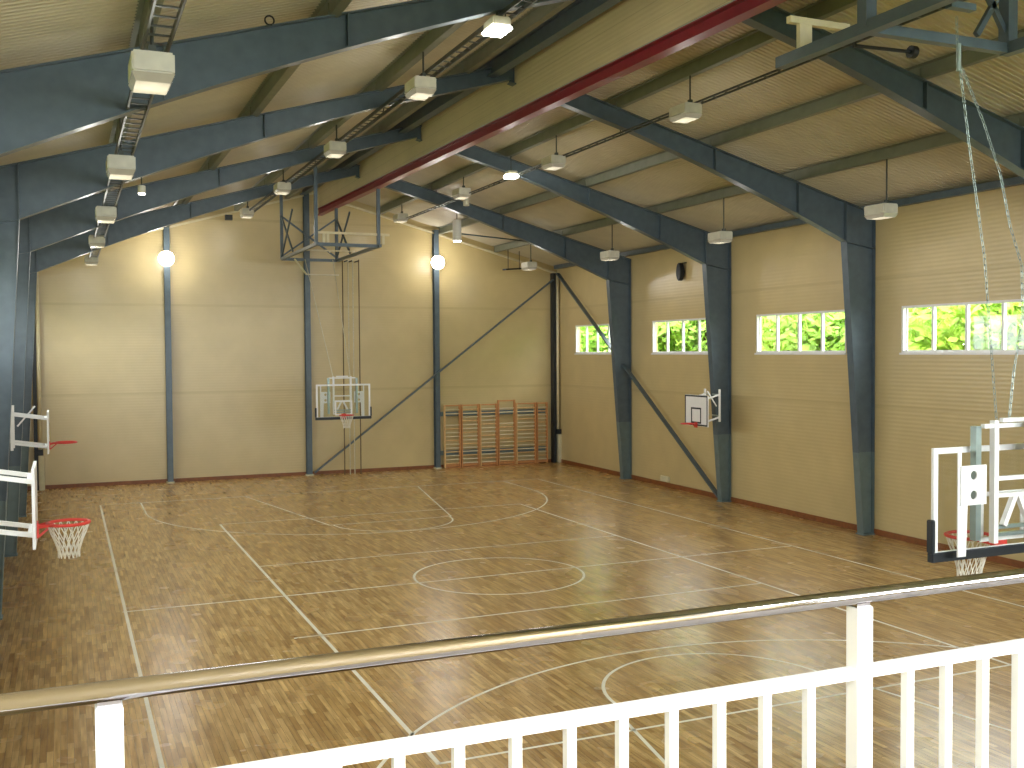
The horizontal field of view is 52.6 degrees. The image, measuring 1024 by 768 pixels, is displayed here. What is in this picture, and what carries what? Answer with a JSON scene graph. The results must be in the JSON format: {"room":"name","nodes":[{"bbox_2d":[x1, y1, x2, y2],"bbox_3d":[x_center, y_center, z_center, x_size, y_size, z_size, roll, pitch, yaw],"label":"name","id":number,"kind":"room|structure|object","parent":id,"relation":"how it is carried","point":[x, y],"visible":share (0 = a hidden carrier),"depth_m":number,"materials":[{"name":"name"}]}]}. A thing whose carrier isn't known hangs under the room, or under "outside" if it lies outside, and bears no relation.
{"room":"sports hall","nodes":[
{"label":"sports hall","id":0,"kind":"room"},
{"bbox_2d":[0,0,532,213],"bbox_3d":[-3.945,-5.462,17.957,10.514,3.071,43.170,-1,2,-23],"label":"ceiling","id":1,"kind":"structure","parent":0,"point":[32,32],"depth_m":18.21,"materials":[{"name":"beige metal"}]},
{"bbox_2d":[225,215,232,220],"bbox_3d":[-10.218,-6.003,37.368,0.250,0.180,0.200,-1,2,-23],"label":"junction box","id":2,"kind":"object","parent":1,"relation":"attached to","point":[227,217],"visible":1,"depth_m":37.28,"materials":[{"name":"black paint"}]},
{"bbox_2d":[27,188,556,485],"bbox_3d":[-7.535,-2.045,40.131,20.919,11.100,0.200,-1,2,-23],"label":"wall","id":3,"kind":"structure","parent":0,"point":[238,346],"depth_m":39.38,"materials":[{"name":"beige paint"}]},
{"bbox_2d":[39,455,44,490],"bbox_3d":[-16.366,3.087,36.073,0.180,1.210,0.360,-1,2,-23],"label":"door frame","id":4,"kind":"structure","parent":3,"relation":"attached to","point":[41,458],"depth_m":35.91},
{"bbox_2d":[145,192,312,233],"bbox_3d":[-12.371,-5.749,37.764,10.319,3.013,0.100,-1,2,-23],"label":"trim","id":5,"kind":"structure","parent":3,"relation":"attached to","point":[294,197],"depth_m":38.35,"materials":[{"name":"metal"}]},
{"bbox_2d":[27,459,550,489],"bbox_3d":[-7.554,3.442,40.153,20.639,0.130,0.030,-1,2,-23],"label":"baseboard","id":6,"kind":"structure","parent":3,"relation":"attached to","point":[549,460],"depth_m":38.90,"materials":[{"name":"brown wood"}]},
{"bbox_2d":[339,260,344,474],"bbox_3d":[-6.591,-0.651,40.130,0.044,8.300,0.602,-1,2,-23],"label":"rope","id":7,"kind":"object","parent":3,"relation":"attached to","point":[342,260],"visible":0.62,"depth_m":39.84,"materials":[{"name":"brown fabric"}]},
{"bbox_2d":[344,259,350,474],"bbox_3d":[-6.387,-0.655,40.212,0.064,8.300,0.612,-1,2,-23],"label":"rope","id":8,"kind":"object","parent":3,"relation":"attached to","point":[347,260],"visible":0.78,"depth_m":39.93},
{"bbox_2d":[349,259,355,473],"bbox_3d":[-6.222,-0.658,40.284,0.064,8.300,0.612,-1,2,-23],"label":"rope","id":9,"kind":"object","parent":3,"relation":"attached to","point":[352,259],"visible":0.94,"depth_m":40.00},
{"bbox_2d":[354,260,361,473],"bbox_3d":[-6.003,-0.663,40.383,0.044,8.300,0.602,-1,2,-23],"label":"rope","id":10,"kind":"object","parent":3,"relation":"attached to","point":[358,260],"visible":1,"depth_m":40.11,"materials":[{"name":"brown fabric"}]},
{"bbox_2d":[312,193,556,272],"bbox_3d":[-2.869,-5.998,41.858,10.418,2.896,0.100,-1,2,-23],"label":"trim","id":11,"kind":"structure","parent":3,"relation":"attached to","point":[349,205],"depth_m":41.93,"materials":[{"name":"metal"}]},
{"bbox_2d":[294,259,371,427],"bbox_3d":[-6.083,-1.493,35.177,1.906,5.769,3.952,-1,2,-23],"label":"hoop","id":12,"kind":"object","parent":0,"point":[350,416],"visible":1,"depth_m":34.11,"materials":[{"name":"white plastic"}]},
{"bbox_2d":[0,462,1023,767],"bbox_3d":[1.033,4.142,20.378,21.390,0.151,43.770,-1,2,-23],"label":"floor","id":13,"kind":"structure","parent":0,"point":[189,575],"depth_m":18.56,"materials":[{"name":"brown wood"}]},
{"bbox_2d":[33,326,38,490],"bbox_3d":[-16.570,-0.180,35.963,0.120,7.750,0.290,-1,2,-23],"label":"post","id":14,"kind":"object","parent":13,"relation":"on","point":[35,422],"visible":0.43,"depth_m":35.87,"materials":[{"name":"metal"}]},
{"bbox_2d":[36,272,42,455],"bbox_3d":[-16.384,-0.689,35.887,0.160,6.330,0.250,-1,2,-23],"label":"downpipe","id":15,"kind":"object","parent":14,"relation":"attached to","point":[40,450],"visible":0.85,"depth_m":35.84,"materials":[{"name":"beige metal"}]},
{"bbox_2d":[163,227,174,482],"bbox_3d":[-12.506,-1.092,37.712,0.260,9.411,0.270,-1,2,-23],"label":"post","id":16,"kind":"object","parent":13,"relation":"on","point":[166,235],"visible":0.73,"depth_m":37.64,"materials":[{"name":"metal"}]},
{"bbox_2d":[158,251,173,265],"bbox_3d":[-12.404,-4.504,37.236,0.458,0.540,0.486,0,2,15],"label":"floodlight","id":17,"kind":"object","parent":16,"relation":"attached to","point":[166,258],"visible":1,"depth_m":37.09,"materials":[{"name":"white glass"}]},
{"bbox_2d":[303,193,313,475],"bbox_3d":[-7.828,-1.890,39.709,0.260,10.820,0.270,-1,2,-23],"label":"post","id":18,"kind":"object","parent":13,"relation":"on","point":[306,224],"visible":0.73,"depth_m":39.65,"materials":[{"name":"metal"}]},
{"bbox_2d":[19,164,631,516],"bbox_3d":[-5.094,-1.746,34.035,20.530,10.851,0.300,-1,2,-23],"label":"frame","id":19,"kind":"object","parent":13,"relation":"on","point":[616,273],"visible":0.71,"depth_m":35.06,"materials":[{"name":"blue paint"}]},
{"bbox_2d":[556,273,716,496],"bbox_3d":[4.190,-0.533,37.776,0.160,7.873,11.980,-1,2,-22],"label":"brace","id":20,"kind":"object","parent":19,"relation":"attached to","point":[680,443],"visible":1,"depth_m":36.32,"materials":[{"name":"blue paint"}]},
{"bbox_2d":[5,125,731,556],"bbox_3d":[-2.620,-1.579,28.134,20.397,10.851,0.300,-1,2,-23],"label":"frame","id":21,"kind":"object","parent":13,"relation":"on","point":[47,228],"visible":0.84,"depth_m":27.70,"materials":[{"name":"blue paint"}]},
{"bbox_2d":[249,0,537,212],"bbox_3d":[-4.331,-5.965,25.038,0.224,0.626,25.500,-1,2,-23],"label":"ladder","id":22,"kind":"object","parent":21,"relation":"hanging from","point":[514,3],"visible":0.67,"depth_m":19.75,"materials":[{"name":"metal"}]},
{"bbox_2d":[680,389,720,427],"bbox_3d":[5.779,0.736,31.533,1.153,1.160,1.252,0,2,21],"label":"hoop","id":23,"kind":"object","parent":21,"relation":"attached to","point":[696,406],"visible":1,"depth_m":31.28,"materials":[{"name":"white paint"}]},
{"bbox_2d":[432,230,441,468],"bbox_3d":[-3.041,-1.381,41.790,0.260,9.609,0.270,-1,2,-23],"label":"post","id":24,"kind":"object","parent":13,"relation":"on","point":[435,237],"visible":1,"depth_m":41.74,"materials":[{"name":"metal"}]},
{"bbox_2d":[431,256,444,268],"bbox_3d":[-2.939,-4.844,41.312,0.458,0.540,0.486,0,2,15],"label":"floodlight","id":25,"kind":"object","parent":24,"relation":"attached to","point":[437,262],"visible":1,"depth_m":41.16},
{"bbox_2d":[440,409,544,415],"bbox_3d":[-0.726,1.176,42.856,4.740,0.180,0.120,-1,2,-23],"label":"mounting rail","id":26,"kind":"object","parent":24,"relation":"attached to","point":[441,413],"visible":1,"depth_m":42.74,"materials":[{"name":"grey paint"}]},
{"bbox_2d":[441,446,545,454],"bbox_3d":[-0.716,2.756,42.905,4.740,0.180,0.120,-1,2,-23],"label":"mounting rail","id":27,"kind":"object","parent":24,"relation":"attached to","point":[539,449],"visible":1,"depth_m":42.80,"materials":[{"name":"grey paint"}]},
{"bbox_2d":[0,66,875,619],"bbox_3d":[-0.165,-1.412,22.280,20.265,10.851,0.300,-1,2,-23],"label":"frame","id":28,"kind":"object","parent":13,"relation":"on","point":[28,188],"visible":0.88,"depth_m":21.19,"materials":[{"name":"blue paint"}]},
{"bbox_2d":[138,177,145,194],"bbox_3d":[-6.902,-3.693,19.308,0.136,0.320,0.140,-1,2,-23],"label":"spotlight","id":29,"kind":"object","parent":28,"relation":"hanging from","point":[141,188],"visible":1,"depth_m":19.26,"materials":[{"name":"beige metal"}]},
{"bbox_2d":[300,0,621,194],"bbox_3d":[-0.749,-6.720,22.732,0.220,0.725,36.470,-1,2,-23],"label":"roof purlin","id":30,"kind":"structure","parent":28,"relation":"attached to","point":[578,13],"depth_m":20.63,"materials":[{"name":"blue paint"}]},
{"bbox_2d":[554,176,1023,268],"bbox_3d":[9.917,-4.358,23.916,0.160,0.158,42.883,-1,2,-22],"label":"beam","id":31,"kind":"structure","parent":28,"relation":"attached to","point":[1014,181],"depth_m":24.75,"materials":[{"name":"grey metal"}]},
{"bbox_2d":[445,463,539,468],"bbox_3d":[-0.779,3.366,42.753,4.200,0.030,0.120,-1,2,-23],"label":"floor strip","id":32,"kind":"object","parent":13,"relation":"on","point":[522,463],"visible":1,"depth_m":42.67,"materials":[{"name":"orange wood"}]},
{"bbox_2d":[443,404,460,467],"bbox_3d":[-2.418,2.112,41.923,0.694,2.550,0.140,-1,2,-23],"label":"wall bars","id":33,"kind":"object","parent":32,"relation":"on","point":[458,405],"visible":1,"depth_m":41.92,"materials":[{"name":"brown wood"}]},
{"bbox_2d":[460,404,479,466],"bbox_3d":[-1.707,2.098,42.230,0.764,2.550,0.140,-1,2,-23],"label":"wall bars","id":34,"kind":"object","parent":32,"relation":"on","point":[477,463],"visible":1,"depth_m":42.23,"materials":[{"name":"orange wood"}]},
{"bbox_2d":[479,403,497,465],"bbox_3d":[-0.968,2.083,42.548,0.754,2.550,0.140,-1,2,-23],"label":"wall bars","id":35,"kind":"object","parent":32,"relation":"on","point":[495,404],"visible":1,"depth_m":42.55,"materials":[{"name":"brown wood"}]},
{"bbox_2d":[497,400,515,464],"bbox_3d":[-0.229,1.998,42.865,0.764,2.690,0.140,-1,2,-23],"label":"wall bars","id":36,"kind":"object","parent":32,"relation":"on","point":[513,461],"visible":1,"depth_m":42.88,"materials":[{"name":"orange wood"}]},
{"bbox_2d":[515,402,535,463],"bbox_3d":[0.575,2.052,43.213,0.894,2.550,0.140,-1,2,-23],"label":"wall bars","id":37,"kind":"object","parent":32,"relation":"on","point":[534,403],"visible":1,"depth_m":43.21,"materials":[{"name":"brown wood"}]},
{"bbox_2d":[536,402,547,462],"bbox_3d":[1.254,2.038,43.506,0.494,2.550,0.140,-1,2,-23],"label":"wall bars","id":38,"kind":"object","parent":32,"relation":"on","point":[537,403],"visible":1,"depth_m":43.50,"materials":[{"name":"orange wood"}]},
{"bbox_2d":[0,0,1023,177],"bbox_3d":[2.328,-1.243,16.333,20.131,10.851,0.300,-1,2,-23],"label":"frame","id":39,"kind":"object","parent":13,"relation":"on","point":[40,103],"visible":0.89,"depth_m":13.89,"materials":[{"name":"blue paint"}]},
{"bbox_2d":[99,0,163,192],"bbox_3d":[-6.341,-4.492,16.939,0.215,0.240,42.950,-1,2,-23],"label":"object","id":40,"kind":"structure","parent":39,"relation":"attached to","point":[142,10],"depth_m":12.89,"materials":[{"name":"green paint"}]},
{"bbox_2d":[89,0,186,257],"bbox_3d":[-8.445,-4.185,21.678,0.264,0.970,28.500,-1,2,-23],"label":"cable tray","id":41,"kind":"object","parent":40,"relation":"hanging from","point":[181,7],"visible":0.58,"depth_m":12.86,"materials":[{"name":"grey metal"}]},
{"bbox_2d":[84,255,97,265],"bbox_3d":[-13.546,-4.316,33.354,0.400,0.962,0.620,-1,2,-23],"label":"floodlight","id":42,"kind":"object","parent":41,"relation":"hanging from","point":[93,260],"visible":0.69,"depth_m":33.10,"materials":[{"name":"white metal"}]},
{"bbox_2d":[88,230,104,247],"bbox_3d":[-11.086,-4.145,27.654,0.400,0.982,0.620,-1,2,-23],"label":"floodlight","id":43,"kind":"object","parent":41,"relation":"hanging from","point":[98,241],"visible":0.75,"depth_m":27.41,"materials":[{"name":"white metal"}]},
{"bbox_2d":[95,194,116,223],"bbox_3d":[-8.507,-3.930,21.681,0.400,1.072,0.620,-1,2,-23],"label":"floodlight","id":44,"kind":"object","parent":41,"relation":"hanging from","point":[103,214],"visible":0.84,"depth_m":21.44,"materials":[{"name":"beige metal"}]},
{"bbox_2d":[106,117,135,179],"bbox_3d":[-6.023,-3.742,15.927,0.400,1.122,0.620,-1,2,-23],"label":"floodlight","id":45,"kind":"object","parent":41,"relation":"hanging from","point":[120,166],"visible":0.87,"depth_m":15.70,"materials":[{"name":"beige metal"}]},
{"bbox_2d":[128,0,174,94],"bbox_3d":[-3.602,-3.548,10.320,0.400,1.192,0.620,-1,2,-23],"label":"floodlight","id":46,"kind":"object","parent":41,"relation":"hanging from","point":[150,71],"visible":0.94,"depth_m":10.10,"materials":[{"name":"white metal"}]},
{"bbox_2d":[166,0,351,226],"bbox_3d":[-4.096,-5.237,17.887,0.215,0.240,42.950,-1,2,-23],"label":"roof purlin","id":47,"kind":"structure","parent":39,"relation":"attached to","point":[275,80],"depth_m":18.33,"materials":[{"name":"green paint"}]},
{"bbox_2d":[264,15,274,25],"bbox_3d":[-3.229,-4.820,13.768,0.141,0.141,0.120,-1,2,-23],"label":"lifting eye","id":48,"kind":"object","parent":39,"relation":"on","point":[272,17],"visible":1,"depth_m":13.72,"materials":[{"name":"grey metal"}]},
{"bbox_2d":[234,20,467,210],"bbox_3d":[-1.805,-5.998,18.854,0.215,0.240,42.950,-1,2,-23],"label":"purlin","id":49,"kind":"structure","parent":39,"relation":"attached to","point":[431,38],"depth_m":20.11,"materials":[{"name":"green paint"}]},
{"bbox_2d":[240,201,253,218],"bbox_3d":[-9.197,-6.064,35.944,0.400,0.576,0.620,-1,2,-23],"label":"floodlight","id":50,"kind":"object","parent":49,"relation":"hanging from","point":[244,212],"visible":0.86,"depth_m":35.70,"materials":[{"name":"beige metal"}]},
{"bbox_2d":[273,170,290,194],"bbox_3d":[-6.673,-5.858,30.098,0.400,0.656,0.620,-1,2,-23],"label":"floodlight","id":51,"kind":"object","parent":49,"relation":"hanging from","point":[280,188],"visible":1,"depth_m":29.86,"materials":[{"name":"beige metal"}]},
{"bbox_2d":[324,125,345,157],"bbox_3d":[-4.142,-5.677,24.234,0.400,0.686,0.620,-1,2,-23],"label":"floodlight","id":52,"kind":"object","parent":49,"relation":"hanging from","point":[332,149],"visible":1,"depth_m":24.00,"materials":[{"name":"beige metal"}]},
{"bbox_2d":[405,52,436,100],"bbox_3d":[-1.630,-5.482,18.416,0.400,0.746,0.620,-1,2,-23],"label":"floodlight","id":53,"kind":"object","parent":49,"relation":"hanging from","point":[422,87],"visible":1,"depth_m":18.20,"materials":[{"name":"white metal"}]},
{"bbox_2d":[482,12,512,37],"bbox_3d":[-0.221,-5.471,15.146,0.320,0.670,0.440,-1,2,-23],"label":"floodlight","id":54,"kind":"object","parent":49,"relation":"hanging from","point":[497,26],"visible":1,"depth_m":15.01,"materials":[{"name":"white metal"}]},
{"bbox_2d":[285,0,574,198],"bbox_3d":[-0.064,-6.576,19.589,0.215,0.240,42.950,-1,2,-23],"label":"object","id":55,"kind":"structure","parent":39,"relation":"attached to","point":[538,15],"depth_m":20.99,"materials":[{"name":"green paint"}]},
{"bbox_2d":[380,0,856,213],"bbox_3d":[3.290,-6.236,21.046,0.215,0.240,42.950,-1,2,-23],"label":"purlin","id":56,"kind":"structure","parent":39,"relation":"attached to","point":[820,9],"depth_m":21.50,"materials":[{"name":"green paint"}]},
{"bbox_2d":[393,204,407,222],"bbox_3d":[-4.102,-6.274,38.137,0.400,0.633,0.620,-1,2,-23],"label":"floodlight","id":57,"kind":"object","parent":56,"relation":"hanging from","point":[401,217],"visible":1,"depth_m":37.91,"materials":[{"name":"white metal"}]},
{"bbox_2d":[452,177,470,199],"bbox_3d":[-1.567,-6.103,32.263,0.400,0.643,0.620,-1,2,-23],"label":"floodlight","id":58,"kind":"object","parent":56,"relation":"hanging from","point":[461,193],"visible":1,"depth_m":32.04,"materials":[{"name":"beige metal"}]},
{"bbox_2d":[503,156,518,178],"bbox_3d":[-0.026,-6.005,28.692,0.320,0.610,0.360,-1,2,-23],"label":"floodlight","id":59,"kind":"object","parent":56,"relation":"hanging from","point":[510,174],"visible":1,"depth_m":28.58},
{"bbox_2d":[541,135,565,170],"bbox_3d":[1.048,-5.851,26.208,0.400,0.803,0.620,-1,2,-23],"label":"floodlight","id":60,"kind":"object","parent":56,"relation":"hanging from","point":[554,162],"visible":1,"depth_m":26.01,"materials":[{"name":"beige metal"}]},
{"bbox_2d":[669,75,701,123],"bbox_3d":[3.453,-5.673,20.637,0.400,0.843,0.620,-1,2,-23],"label":"floodlight","id":61,"kind":"object","parent":56,"relation":"hanging from","point":[686,112],"visible":1,"depth_m":20.45,"materials":[{"name":"white metal"}]},
{"bbox_2d":[439,29,1023,233],"bbox_3d":[5.590,-5.603,22.057,0.215,0.240,42.950,-1,2,-23],"label":"roof purlin","id":62,"kind":"structure","parent":39,"relation":"attached to","point":[945,64],"depth_m":22.11,"materials":[{"name":"green paint"}]},
{"bbox_2d":[492,112,1023,251],"bbox_3d":[7.798,-4.995,23.027,0.215,0.240,42.950,-1,2,-23],"label":"roof purlin","id":63,"kind":"structure","parent":39,"relation":"attached to","point":[943,139],"depth_m":24.29,"materials":[{"name":"green paint"}]},
{"bbox_2d":[461,233,523,241],"bbox_3d":[-0.524,-5.473,38.843,3.303,0.270,0.050,-1,2,-23],"label":"rod","id":64,"kind":"object","parent":63,"relation":"attached to","point":[461,233],"visible":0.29,"depth_m":38.70,"materials":[{"name":"blue paint"}]},
{"bbox_2d":[521,244,536,270],"bbox_3d":[0.649,-4.843,39.563,0.400,0.980,0.620,-1,2,-23],"label":"floodlight","id":65,"kind":"object","parent":63,"relation":"hanging from","point":[528,266],"visible":0.92,"depth_m":39.35,"materials":[{"name":"white metal"}]},
{"bbox_2d":[600,224,619,260],"bbox_3d":[3.176,-4.597,33.710,0.400,1.140,0.620,-1,2,-23],"label":"floodlight","id":66,"kind":"object","parent":63,"relation":"hanging from","point":[610,255],"visible":1,"depth_m":33.50,"materials":[{"name":"white metal"}]},
{"bbox_2d":[708,198,732,243],"bbox_3d":[5.629,-4.411,28.029,0.400,1.190,0.620,-1,2,-23],"label":"floodlight","id":67,"kind":"object","parent":63,"relation":"hanging from","point":[719,237],"visible":1,"depth_m":27.84,"materials":[{"name":"white metal"}]},
{"bbox_2d":[864,159,897,219],"bbox_3d":[8.014,-4.224,22.505,0.400,1.250,0.620,-1,2,-23],"label":"floodlight","id":68,"kind":"object","parent":63,"relation":"hanging from","point":[885,210],"visible":1,"depth_m":22.32,"materials":[{"name":"grey metal"}]},
{"bbox_2d":[550,273,556,462],"bbox_3d":[1.756,-0.672,43.858,0.120,8.000,0.290,-1,2,-23],"label":"post","id":69,"kind":"object","parent":13,"relation":"on","point":[552,275],"visible":1,"depth_m":43.78,"materials":[{"name":"black metal"}]},
{"bbox_2d":[314,279,553,472],"bbox_3d":[-2.921,-0.492,41.643,10.200,7.640,0.160,-1,2,-23],"label":"brace","id":70,"kind":"object","parent":69,"relation":"attached to","point":[550,281],"visible":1,"depth_m":41.50,"materials":[{"name":"blue paint"}]},
{"bbox_2d":[318,0,787,215],"bbox_3d":[-0.182,-5.753,22.852,0.220,0.898,36.190,-1,2,-23],"label":"beam","id":71,"kind":"structure","parent":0,"point":[733,12],"depth_m":18.93,"materials":[{"name":"metal"}]},
{"bbox_2d":[279,166,381,261],"bbox_3d":[-6.106,-5.492,34.282,2.060,2.397,5.650,-1,2,-23],"label":"truss","id":72,"kind":"object","parent":71,"relation":"hanging from","point":[369,247],"visible":0.98,"depth_m":35.02,"materials":[{"name":"grey metal"}]},
{"bbox_2d":[306,231,389,252],"bbox_3d":[-5.507,-4.547,33.390,2.300,0.335,3.160,-1,2,-23],"label":"carriage","id":73,"kind":"object","parent":72,"relation":"on","point":[323,233],"visible":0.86,"depth_m":32.05,"materials":[{"name":"beige metal"}]},
{"bbox_2d":[318,0,731,207],"bbox_3d":[-0.182,-6.285,22.826,0.040,1.483,36.170,-1,2,-23],"label":"sheet","id":74,"kind":"object","parent":71,"relation":"on","point":[628,25],"visible":0.67,"depth_m":20.82,"materials":[{"name":"metal"}]},
{"bbox_2d":[775,0,1023,69],"bbox_3d":[5.101,-4.889,8.765,2.030,2.975,6.500,-1,2,-23],"label":"support frame","id":75,"kind":"object","parent":71,"relation":"hanging from","point":[883,25],"visible":1,"depth_m":10.57,"materials":[{"name":"blue paint"}]},
{"bbox_2d":[786,15,849,48],"bbox_3d":[4.587,-3.739,9.834,2.000,0.335,3.660,-1,2,-23],"label":"carriage","id":76,"kind":"object","parent":75,"relation":"on","point":[804,25],"visible":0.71,"depth_m":11.15,"materials":[{"name":"beige metal"}]},
{"bbox_2d":[853,41,918,58],"bbox_3d":[4.176,-3.810,11.610,0.885,0.228,0.140,-1,2,-23],"label":"shaft","id":77,"kind":"object","parent":75,"relation":"attached to","point":[912,51],"visible":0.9,"depth_m":11.67,"materials":[{"name":"black paint"}]},
{"bbox_2d":[927,1,1023,575],"bbox_3d":[5.160,-0.750,9.026,1.894,5.468,3.369,-1,2,-23],"label":"hoop","id":78,"kind":"object","parent":75,"relation":"hanging from","point":[971,479],"visible":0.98,"depth_m":9.75,"materials":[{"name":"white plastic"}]},
{"bbox_2d":[355,0,1023,265],"bbox_3d":[5.763,-5.714,22.140,10.632,2.956,43.170,-1,2,-23],"label":"ceiling","id":79,"kind":"structure","parent":0,"point":[997,84],"depth_m":23.46,"materials":[{"name":"beige metal"}]},
{"bbox_2d":[453,213,460,241],"bbox_3d":[-1.978,-5.638,37.230,0.315,1.050,0.320,-1,2,-23],"label":"pendant lamp","id":80,"kind":"object","parent":79,"relation":"hanging from","point":[456,222],"visible":0.94,"depth_m":37.09,"materials":[{"name":"white metal"}]},
{"bbox_2d":[463,199,468,205],"bbox_3d":[-1.509,-6.076,34.152,0.200,0.400,0.200,-1,2,-23],"label":"pendant lamp","id":81,"kind":"object","parent":79,"relation":"hanging from","point":[465,201],"visible":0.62,"depth_m":34.07,"materials":[{"name":"grey metal"}]},
{"bbox_2d":[502,251,520,269],"bbox_3d":[0.069,-5.093,42.160,0.220,0.986,1.083,1,3,45],"label":"bracket","id":82,"kind":"object","parent":79,"relation":"hanging from","point":[519,268],"visible":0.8,"depth_m":42.17,"materials":[{"name":"black metal"}]},
{"bbox_2d":[406,0,965,219],"bbox_3d":[1.216,-6.082,26.339,0.164,0.715,27.500,-1,2,-23],"label":"cable tray","id":83,"kind":"object","parent":79,"relation":"hanging from","point":[778,71],"visible":0.72,"depth_m":21.53,"materials":[{"name":"metal"}]},
{"bbox_2d":[556,184,1023,561],"bbox_3d":[10.155,-0.290,24.189,0.220,8.353,43.184,-1,2,-22],"label":"wall","id":84,"kind":"structure","parent":0,"point":[791,434],"depth_m":28.36,"materials":[{"name":"beige paint"}]},
{"bbox_2d":[556,276,560,433],"bbox_3d":[1.941,-1.231,43.781,0.160,6.680,0.250,-1,2,-23],"label":"downpipe","id":85,"kind":"object","parent":84,"relation":"attached to","point":[557,278],"visible":0.85,"depth_m":43.72,"materials":[{"name":"metal"}]},
{"bbox_2d":[557,434,561,462],"bbox_3d":[1.964,2.720,43.974,0.150,1.210,0.360,-1,2,-23],"label":"pipe","id":86,"kind":"object","parent":84,"relation":"attached to","point":[559,436],"depth_m":43.82,"materials":[{"name":"beige metal"}]},
{"bbox_2d":[574,324,610,354],"bbox_3d":[3.345,-1.748,40.644,0.130,1.190,3.892,-1,2,-22],"label":"window","id":87,"kind":"structure","parent":84,"relation":"in","point":[577,326],"depth_m":41.18,"materials":[{"name":"white paint"}]},
{"bbox_2d":[660,475,669,482],"bbox_3d":[5.299,3.289,35.912,0.065,0.190,0.551,-1,2,-22],"label":"box","id":88,"kind":"object","parent":84,"relation":"attached to","point":[662,478],"visible":1,"depth_m":35.84,"materials":[{"name":"beige plastic"}]},
{"bbox_2d":[651,318,707,354],"bbox_3d":[5.729,-1.581,34.787,0.130,1.190,4.042,-1,2,-22],"label":"window","id":89,"kind":"structure","parent":84,"relation":"in","point":[654,352],"depth_m":34.96,"materials":[{"name":"white paint"}]},
{"bbox_2d":[676,262,686,280],"bbox_3d":[5.636,-3.744,34.556,0.227,0.610,0.360,-1,2,-23],"label":"wall speaker","id":90,"kind":"object","parent":84,"relation":"attached to","point":[680,271],"visible":1,"depth_m":34.45,"materials":[{"name":"black paint"}]},
{"bbox_2d":[561,459,1023,567],"bbox_3d":[10.067,3.811,24.267,0.030,0.150,43.180,-1,2,-22],"label":"baseboard","id":91,"kind":"structure","parent":84,"relation":"attached to","point":[998,559],"depth_m":29.03,"materials":[{"name":"brown wood"}]},
{"bbox_2d":[754,310,845,354],"bbox_3d":[8.052,-1.418,29.083,0.130,1.190,4.022,-1,2,-22],"label":"window","id":92,"kind":"structure","parent":84,"relation":"in","point":[758,317],"depth_m":29.08,"materials":[{"name":"white paint"}]},
{"bbox_2d":[899,299,1023,354],"bbox_3d":[10.320,-1.259,23.512,0.130,1.190,4.092,-1,2,-22],"label":"window","id":93,"kind":"structure","parent":84,"relation":"in","point":[904,337],"depth_m":23.54,"materials":[{"name":"white paint"}]},
{"bbox_3d":[8.255,1.689,2.877,20.290,0.250,5.450,-1,2,-23],"label":"floor","id":94,"kind":"structure","parent":0,"visible":0},
{"bbox_2d":[0,568,1023,767],"bbox_3d":[7.211,0.931,5.264,20.250,1.130,0.046,-1,2,-23],"label":"gallery railing","id":95,"kind":"object","parent":94,"relation":"on","point":[860,669],"visible":1,"depth_m":2.27,"materials":[{"name":"metal"}]},
{"bbox_3d":[-8.679,0.198,16.183,0.220,8.124,43.370,-1,2,-23],"label":"wall","id":96,"kind":"structure","parent":0,"visible":0},
{"bbox_2d":[10,405,76,453],"bbox_3d":[-9.558,0.893,20.634,1.662,0.950,1.000,-1,2,-23],"label":"hoop","id":97,"kind":"object","parent":96,"relation":"attached to","point":[13,441],"visible":0.99,"depth_m":20.38,"materials":[{"name":"white paint"}]},
{"bbox_2d":[0,461,90,558],"bbox_3d":[-5.211,1.263,10.590,1.682,1.122,0.920,-1,2,-23],"label":"hoop","id":98,"kind":"object","parent":96,"relation":"attached to","point":[33,531],"visible":1,"depth_m":10.73,"materials":[{"name":"white paint"}]},
{"label":"outside","id":99,"kind":"structure","parent":0,"visible":0},
{"bbox_3d":[-0.270,4.358,21.908,120.000,0.340,120.000,-1,2,-23],"label":"ground","id":100,"kind":"structure","parent":99,"visible":0},
{"bbox_2d":[580,325,607,351],"bbox_3d":[3.896,-0.753,48.248,6.559,8.275,6.830,-1,2,-23],"label":"leafy tree","id":101,"kind":"object","parent":100,"relation":"on","point":[592,339],"visible":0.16,"depth_m":45.87,"materials":[{"name":"green plant"}]},
{"bbox_2d":[657,320,707,350],"bbox_3d":[7.542,-0.410,40.655,6.325,8.015,5.574,0,2,-3],"label":"leafy tree","id":102,"kind":"object","parent":100,"relation":"on","point":[691,327],"visible":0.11,"depth_m":39.83,"materials":[{"name":"green plant"}]},
{"bbox_2d":[762,313,828,350],"bbox_3d":[10.184,-0.096,36.576,5.881,7.607,6.301,-1,2,-23],"label":"leafy tree","id":103,"kind":"object","parent":100,"relation":"on","point":[766,327],"visible":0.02,"depth_m":34.87,"materials":[{"name":"green plant"}]},
{"bbox_2d":[762,306,979,350],"bbox_3d":[11.170,0.138,32.529,6.930,7.380,4.950,0,2,8],"label":"leafy tree","id":104,"kind":"object","parent":100,"relation":"on","point":[835,322],"visible":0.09,"depth_m":31.65,"materials":[{"name":"green plant"}]},
{"bbox_2d":[908,302,1023,349],"bbox_3d":[13.664,-0.077,28.267,6.402,8.041,6.442,-1,2,-23],"label":"leafy tree","id":105,"kind":"object","parent":100,"relation":"on","point":[950,335],"visible":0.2,"depth_m":27.95,"materials":[{"name":"green plant"}]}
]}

